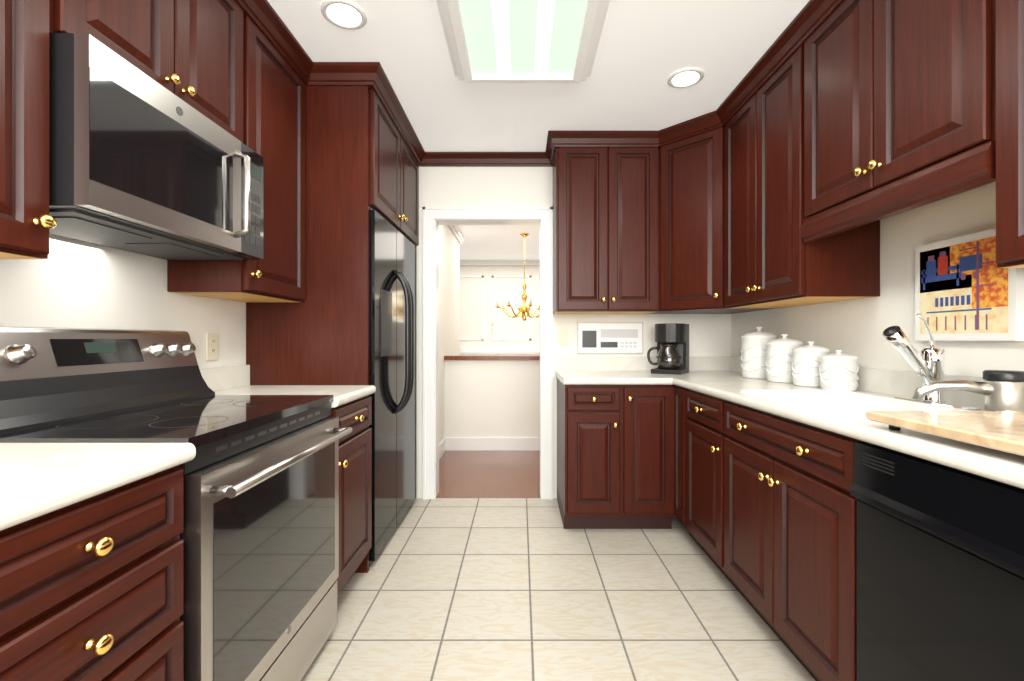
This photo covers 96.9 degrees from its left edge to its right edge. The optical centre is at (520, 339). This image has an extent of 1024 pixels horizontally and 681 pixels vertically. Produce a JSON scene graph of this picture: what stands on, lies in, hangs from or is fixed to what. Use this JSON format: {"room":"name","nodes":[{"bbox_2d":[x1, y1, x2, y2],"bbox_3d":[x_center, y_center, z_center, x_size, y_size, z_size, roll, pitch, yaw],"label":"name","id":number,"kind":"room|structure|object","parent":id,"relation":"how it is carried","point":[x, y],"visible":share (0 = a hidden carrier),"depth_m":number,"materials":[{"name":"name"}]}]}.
{"room":"kitchen","nodes":[
{"label":"kitchen","id":0,"kind":"room"},
{"bbox_2d":[0,233,245,368],"bbox_3d":[-1.400,-0.140,0.825,0.120,2.560,5.090,0,0,0],"label":"wall","id":1,"kind":"structure","parent":0,"point":[71,283],"depth_m":1.48,"materials":[{"name":"white paint"}]},
{"bbox_2d":[0,0,67,258],"bbox_3d":[-1.190,-0.720,0.774,0.298,1.080,0.487,0,0,0],"label":"upper cabinet","id":2,"kind":"object","parent":1,"relation":"attached to","point":[26,221],"depth_m":0.95,"materials":[{"name":"brown wood"}]},
{"bbox_2d":[68,0,251,148],"bbox_3d":[-1.190,-0.976,1.368,0.298,0.568,0.701,0,0,0],"label":"upper cabinet","id":3,"kind":"object","parent":1,"relation":"attached to","point":[200,51],"depth_m":1.43,"materials":[{"name":"brown wood"}]},
{"bbox_2d":[49,33,262,259],"bbox_3d":[-1.130,-0.489,1.367,0.416,0.397,0.695,0,0,0],"label":"over-the-range microwave","id":4,"kind":"object","parent":3,"relation":"attached to","point":[141,162],"visible":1,"depth_m":1.18,"materials":[{"name":"silver metal"}]},
{"bbox_2d":[206,333,217,359],"bbox_3d":[-1.334,0.033,1.965,0.008,0.115,0.070,0,0,0],"label":"outlet","id":5,"kind":"object","parent":1,"relation":"attached to","point":[211,346],"visible":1,"depth_m":1.96,"materials":[{"name":"beige plastic"}]},
{"bbox_2d":[167,21,311,303],"bbox_3d":[-1.190,-0.720,1.964,0.298,1.080,0.492,0,0,0],"label":"upper cabinet","id":6,"kind":"object","parent":1,"relation":"attached to","point":[281,100],"depth_m":1.94,"materials":[{"name":"brown wood"}]},
{"bbox_2d":[235,0,843,166],"bbox_3d":[0.073,-1.276,1.389,2.286,0.082,3.778,0,0,0],"label":"crown molding","id":7,"kind":"structure","parent":6,"relation":"attached to","point":[811,17],"depth_m":2.32,"materials":[{"name":"brown wood"}]},
{"bbox_2d":[312,86,418,247],"bbox_3d":[-1.030,-0.960,2.742,0.612,0.600,1.012,0,0,0],"label":"upper cabinet","id":8,"kind":"object","parent":1,"relation":"attached to","point":[338,161],"depth_m":2.21,"materials":[{"name":"brown wood"}]},
{"bbox_2d":[439,225,458,443],"bbox_3d":[-0.830,-0.090,4.585,0.100,2.460,2.429,0,0,0],"label":"wall","id":9,"kind":"structure","parent":0,"point":[448,243],"depth_m":4.78,"materials":[{"name":"white paint"}]},
{"bbox_2d":[439,225,463,459],"bbox_3d":[-0.755,-0.089,4.585,0.050,2.458,2.430,0,0,0],"label":"trim","id":10,"kind":"structure","parent":9,"relation":"attached to","point":[456,232],"depth_m":5.24,"materials":[{"name":"white wood"}]},
{"bbox_2d":[459,266,462,354],"bbox_3d":[-2.040,-0.090,5.740,2.520,2.460,0.120,0,0,0],"label":"wall","id":11,"kind":"structure","parent":0,"point":[460,307],"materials":[{"name":"white paint"}]},
{"bbox_2d":[436,451,539,497],"bbox_3d":[0.000,1.165,5.726,6.400,0.049,4.949,0,0,0],"label":"floor","id":12,"kind":"structure","parent":0,"point":[489,474],"depth_m":3.82,"materials":[{"name":"brown wood"}]},
{"bbox_2d":[459,351,539,354],"bbox_3d":[-0.200,0.670,7.332,1.540,0.940,0.465,0,0,0],"label":"sideboard","id":13,"kind":"object","parent":12,"relation":"on","point":[499,353],"depth_m":7.10,"materials":[{"name":"white wood"}]},
{"bbox_2d":[479,316,505,351],"bbox_3d":[-0.450,-0.086,7.330,0.450,0.570,0.120,0,0,0],"label":"candelabra","id":14,"kind":"object","parent":13,"relation":"on","point":[492,343],"visible":1,"depth_m":7.32,"materials":[{"name":"white"}]},
{"bbox_2d":[444,355,539,450],"bbox_3d":[-0.165,0.656,4.710,1.230,0.968,0.180,0,0,0],"label":"wall","id":15,"kind":"structure","parent":0,"point":[491,402],"depth_m":4.65,"materials":[{"name":"white paint"}]},
{"bbox_2d":[463,266,539,347],"bbox_3d":[-0.050,-0.090,7.661,6.500,2.460,0.120,0,0,0],"label":"wall","id":16,"kind":"structure","parent":0,"point":[516,327],"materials":[{"name":"white paint"}]},
{"bbox_2d":[464,260,539,350],"bbox_3d":[-0.050,-0.554,7.574,6.300,1.528,0.049,0,0,0],"label":"trim","id":17,"kind":"structure","parent":16,"relation":"attached to","point":[466,262],"depth_m":7.57,"materials":[{"name":"white wood"}]},
{"bbox_2d":[267,0,809,259],"bbox_3d":[-0.050,-1.370,3.000,6.500,0.100,9.440,0,0,0],"label":"ceiling","id":18,"kind":"structure","parent":0,"point":[646,49],"depth_m":2.25,"materials":[{"name":"white paint"}]},
{"bbox_2d":[321,0,366,29],"bbox_3d":[-0.715,-1.315,1.840,0.176,0.008,0.176,0,0,0],"label":"recessed light","id":19,"kind":"object","parent":18,"relation":"in","point":[347,14],"visible":1,"depth_m":1.83,"materials":[{"name":"white"}]},
{"bbox_2d":[495,233,539,320],"bbox_3d":[0.050,-0.774,5.700,0.735,1.089,0.738,0,0,0],"label":"brass chandelier","id":20,"kind":"object","parent":18,"relation":"hanging from","point":[524,309],"visible":0.79,"depth_m":5.67,"materials":[{"name":"gold metal"}]},
{"bbox_2d":[436,0,609,82],"bbox_3d":[0.010,-1.267,1.580,0.660,0.104,1.280,0,0,0],"label":"ceiling light fixture","id":21,"kind":"object","parent":18,"relation":"attached to","point":[522,41],"visible":1,"depth_m":1.86,"materials":[{"name":"white plastic"}]},
{"bbox_2d":[667,67,703,87],"bbox_3d":[0.833,-1.315,2.290,0.176,0.008,0.176,0,0,0],"label":"recessed light","id":22,"kind":"object","parent":18,"relation":"in","point":[686,77],"visible":1,"depth_m":2.28,"materials":[{"name":"white"}]},
{"bbox_2d":[301,498,814,680],"bbox_3d":[0.085,1.165,0.765,3.090,0.050,4.970,0,0,0],"label":"floor","id":23,"kind":"structure","parent":0,"point":[487,589],"depth_m":1.92,"materials":[{"name":"beige tile"}]},
{"bbox_2d":[0,465,182,680],"bbox_3d":[-1.029,0.703,0.757,0.618,0.874,0.455,0,0,0],"label":"base cabinet","id":24,"kind":"object","parent":23,"relation":"on","point":[91,588],"depth_m":0.77,"materials":[{"name":"brown wood"}]},
{"bbox_2d":[0,365,375,530],"bbox_3d":[-1.022,0.195,0.855,0.633,0.140,2.710,0,0,0],"label":"countertop","id":25,"kind":"structure","parent":24,"relation":"on","point":[38,479],"depth_m":0.85,"materials":[{"name":"white stone"}]},
{"bbox_2d":[0,326,351,680],"bbox_3d":[-0.986,0.554,1.370,0.698,1.172,0.766,0,0,0],"label":"range","id":26,"kind":"object","parent":23,"relation":"on","point":[259,536],"visible":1,"depth_m":1.25,"materials":[{"name":"silver metal"}]},
{"bbox_2d":[329,395,371,595],"bbox_3d":[-1.029,0.703,1.984,0.618,0.874,0.453,0,0,0],"label":"base cabinet","id":27,"kind":"object","parent":23,"relation":"on","point":[355,448],"depth_m":1.97,"materials":[{"name":"brown wood"}]},
{"bbox_2d":[369,207,415,566],"bbox_3d":[-0.985,0.244,2.697,0.703,1.792,0.906,0,0,0],"label":"refrigerator","id":28,"kind":"object","parent":23,"relation":"on","point":[392,315],"visible":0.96,"depth_m":2.53,"materials":[{"name":"black metal"}]},
{"bbox_2d":[557,378,675,528],"bbox_3d":[0.584,0.703,2.922,0.648,0.874,0.652,0,0,0],"label":"base cabinet","id":29,"kind":"object","parent":23,"relation":"on","point":[615,456],"visible":0.98,"depth_m":2.63,"materials":[{"name":"brown wood"}]},
{"bbox_2d":[555,357,729,384],"bbox_3d":[0.869,0.195,2.932,1.238,0.140,0.633,0,0,0],"label":"countertop","id":30,"kind":"structure","parent":29,"relation":"on","point":[601,370],"depth_m":3.23,"materials":[{"name":"white stone"}]},
{"bbox_2d":[647,323,688,374],"bbox_3d":[0.991,0.061,3.012,0.292,0.325,0.296,0,0,0],"label":"coffee maker","id":31,"kind":"object","parent":30,"relation":"on","point":[672,347],"visible":1,"depth_m":2.94,"materials":[{"name":"black plastic"}]},
{"bbox_2d":[674,386,681,522],"bbox_3d":[1.199,0.703,2.553,0.618,0.874,0.190,0,0,0],"label":"base cabinet","id":32,"kind":"object","parent":23,"relation":"on","point":[677,390],"depth_m":2.57,"materials":[{"name":"brown wood"}]},
{"bbox_2d":[682,387,717,566],"bbox_3d":[1.199,0.703,2.228,0.618,0.874,0.460,0,0,0],"label":"base cabinet","id":33,"kind":"object","parent":23,"relation":"on","point":[699,410],"depth_m":2.25,"materials":[{"name":"brown wood"}]},
{"bbox_2d":[718,398,863,680],"bbox_3d":[1.199,0.703,1.600,0.618,0.874,0.796,0,0,0],"label":"base cabinet","id":34,"kind":"object","parent":23,"relation":"on","point":[765,507],"depth_m":1.48,"materials":[{"name":"brown wood"}]},
{"bbox_2d":[647,357,1023,488],"bbox_3d":[1.192,0.265,1.373,0.633,0.280,3.750,0,0,0],"label":"countertop","id":35,"kind":"structure","parent":34,"relation":"on","point":[840,411],"depth_m":1.54,"materials":[{"name":"white stone"}]},
{"bbox_2d":[740,327,777,378],"bbox_3d":[1.380,0.076,2.625,0.194,0.296,0.194,0,0,0],"label":"canister","id":36,"kind":"object","parent":35,"relation":"on","point":[753,353],"visible":0.88,"depth_m":2.56,"materials":[{"name":"white ceramic"}]},
{"bbox_2d":[765,334,803,382],"bbox_3d":[1.388,0.098,2.385,0.177,0.251,0.177,0,0,0],"label":"canister","id":37,"kind":"object","parent":35,"relation":"on","point":[779,357],"visible":0.85,"depth_m":2.33,"materials":[{"name":"white ceramic"}]},
{"bbox_2d":[791,341,829,386],"bbox_3d":[1.396,0.117,2.180,0.161,0.213,0.161,0,0,0],"label":"canister","id":38,"kind":"object","parent":35,"relation":"on","point":[806,360],"visible":0.75,"depth_m":2.13,"materials":[{"name":"white ceramic"}]},
{"bbox_2d":[819,350,858,390],"bbox_3d":[1.404,0.136,2.002,0.145,0.176,0.145,0,0,0],"label":"canister","id":39,"kind":"object","parent":35,"relation":"on","point":[838,370],"visible":1,"depth_m":1.95,"materials":[{"name":"white ceramic"}]},
{"bbox_2d":[882,313,979,410],"bbox_3d":[1.327,0.069,1.545,0.221,0.309,0.260,0,0,0],"label":"chrome faucet","id":40,"kind":"object","parent":35,"relation":"on","point":[927,366],"visible":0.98,"depth_m":1.52,"materials":[{"name":"silver metal"}]},
{"bbox_2d":[866,411,1023,455],"bbox_3d":[1.144,0.204,0.932,0.512,0.040,0.465,0,0,0],"label":"cutting board","id":41,"kind":"object","parent":35,"relation":"on","point":[1000,430],"visible":1,"depth_m":0.99,"materials":[{"name":"beige wood"}]},
{"bbox_2d":[911,370,1023,410],"bbox_3d":[1.345,0.159,1.356,0.253,0.130,0.133,0,0,0],"label":"saucepan","id":42,"kind":"object","parent":35,"relation":"on","point":[1001,390],"visible":0.79,"depth_m":1.33,"materials":[{"name":"grey metal"}]},
{"bbox_2d":[850,442,1023,680],"bbox_3d":[1.175,0.704,0.900,0.610,0.872,0.600,0,0,0],"label":"dishwasher","id":43,"kind":"object","parent":23,"relation":"on","point":[940,572],"visible":0.98,"depth_m":0.97,"materials":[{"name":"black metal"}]},
{"bbox_2d":[416,167,730,497],"bbox_3d":[0.085,-0.140,3.310,2.850,2.560,0.120,0,0,0],"label":"wall","id":44,"kind":"structure","parent":0,"point":[709,335],"depth_m":3.25,"materials":[{"name":"white paint"}]},
{"bbox_2d":[423,207,552,499],"bbox_3d":[-0.233,0.100,3.306,0.925,2.080,0.168,0,0,0],"label":"door frame","id":45,"kind":"structure","parent":44,"relation":"attached to","point":[434,218],"depth_m":3.23,"materials":[{"name":"white wood"}]},
{"bbox_2d":[558,330,567,345],"bbox_3d":[0.303,-0.007,3.241,0.070,0.115,0.014,0,0,0],"label":"light switch","id":46,"kind":"object","parent":44,"relation":"attached to","point":[562,337],"visible":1,"depth_m":3.24,"materials":[{"name":"beige plastic"}]},
{"bbox_2d":[553,147,656,313],"bbox_3d":[0.565,-0.720,3.084,0.670,1.080,0.328,0,0,0],"label":"upper cabinet","id":47,"kind":"object","parent":44,"relation":"attached to","point":[638,230],"depth_m":2.92,"materials":[{"name":"brown wood"}]},
{"bbox_2d":[577,322,642,353],"bbox_3d":[0.640,-0.007,3.235,0.470,0.225,0.026,0,0,0],"label":"wall panel","id":48,"kind":"object","parent":44,"relation":"attached to","point":[609,337],"visible":1,"depth_m":3.23,"materials":[{"name":"white plastic"}]},
{"bbox_2d":[657,127,728,310],"bbox_3d":[1.045,-0.720,2.785,0.288,1.064,0.289,0,0,0],"label":"upper cabinet","id":49,"kind":"object","parent":44,"relation":"attached to","point":[690,171],"depth_m":2.77,"materials":[{"name":"brown wood"}]},
{"bbox_2d":[657,308,776,313],"bbox_3d":[1.205,-0.720,2.945,0.606,1.080,0.606,0,0,0],"label":"trim","id":50,"kind":"structure","parent":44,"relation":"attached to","point":[731,310],"depth_m":2.96,"materials":[{"name":"brown wood"}]},
{"bbox_2d":[731,182,1023,376],"bbox_3d":[1.570,-0.140,0.825,0.120,2.560,5.090,0,0,0],"label":"wall","id":51,"kind":"structure","parent":0,"point":[856,327],"depth_m":1.82,"materials":[{"name":"white paint"}]},
{"bbox_2d":[724,47,879,307],"bbox_3d":[1.344,-0.720,2.272,0.328,1.080,0.740,0,0,0],"label":"upper cabinet","id":52,"kind":"object","parent":51,"relation":"attached to","point":[772,259],"depth_m":2.08,"materials":[{"name":"brown wood"}]},
{"bbox_2d":[800,0,987,223],"bbox_3d":[1.344,-0.880,1.522,0.328,0.760,0.760,0,0,0],"label":"upper cabinet","id":53,"kind":"object","parent":51,"relation":"attached to","point":[849,125],"depth_m":1.46,"materials":[{"name":"brown wood"}]},
{"bbox_2d":[915,228,1023,340],"bbox_3d":[1.493,-0.170,1.528,0.030,0.350,0.345,0,0,0],"label":"poster","id":54,"kind":"object","parent":51,"relation":"attached to","point":[966,289],"visible":0.9,"depth_m":1.50,"materials":[{"name":"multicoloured paper"}]},
{"bbox_2d":[976,0,1023,267],"bbox_3d":[1.344,-0.720,0.772,0.328,1.080,0.740,0,0,0],"label":"upper cabinet","id":55,"kind":"object","parent":51,"relation":"attached to","point":[1000,161],"depth_m":1.10,"materials":[{"name":"brown wood"}]}
]}

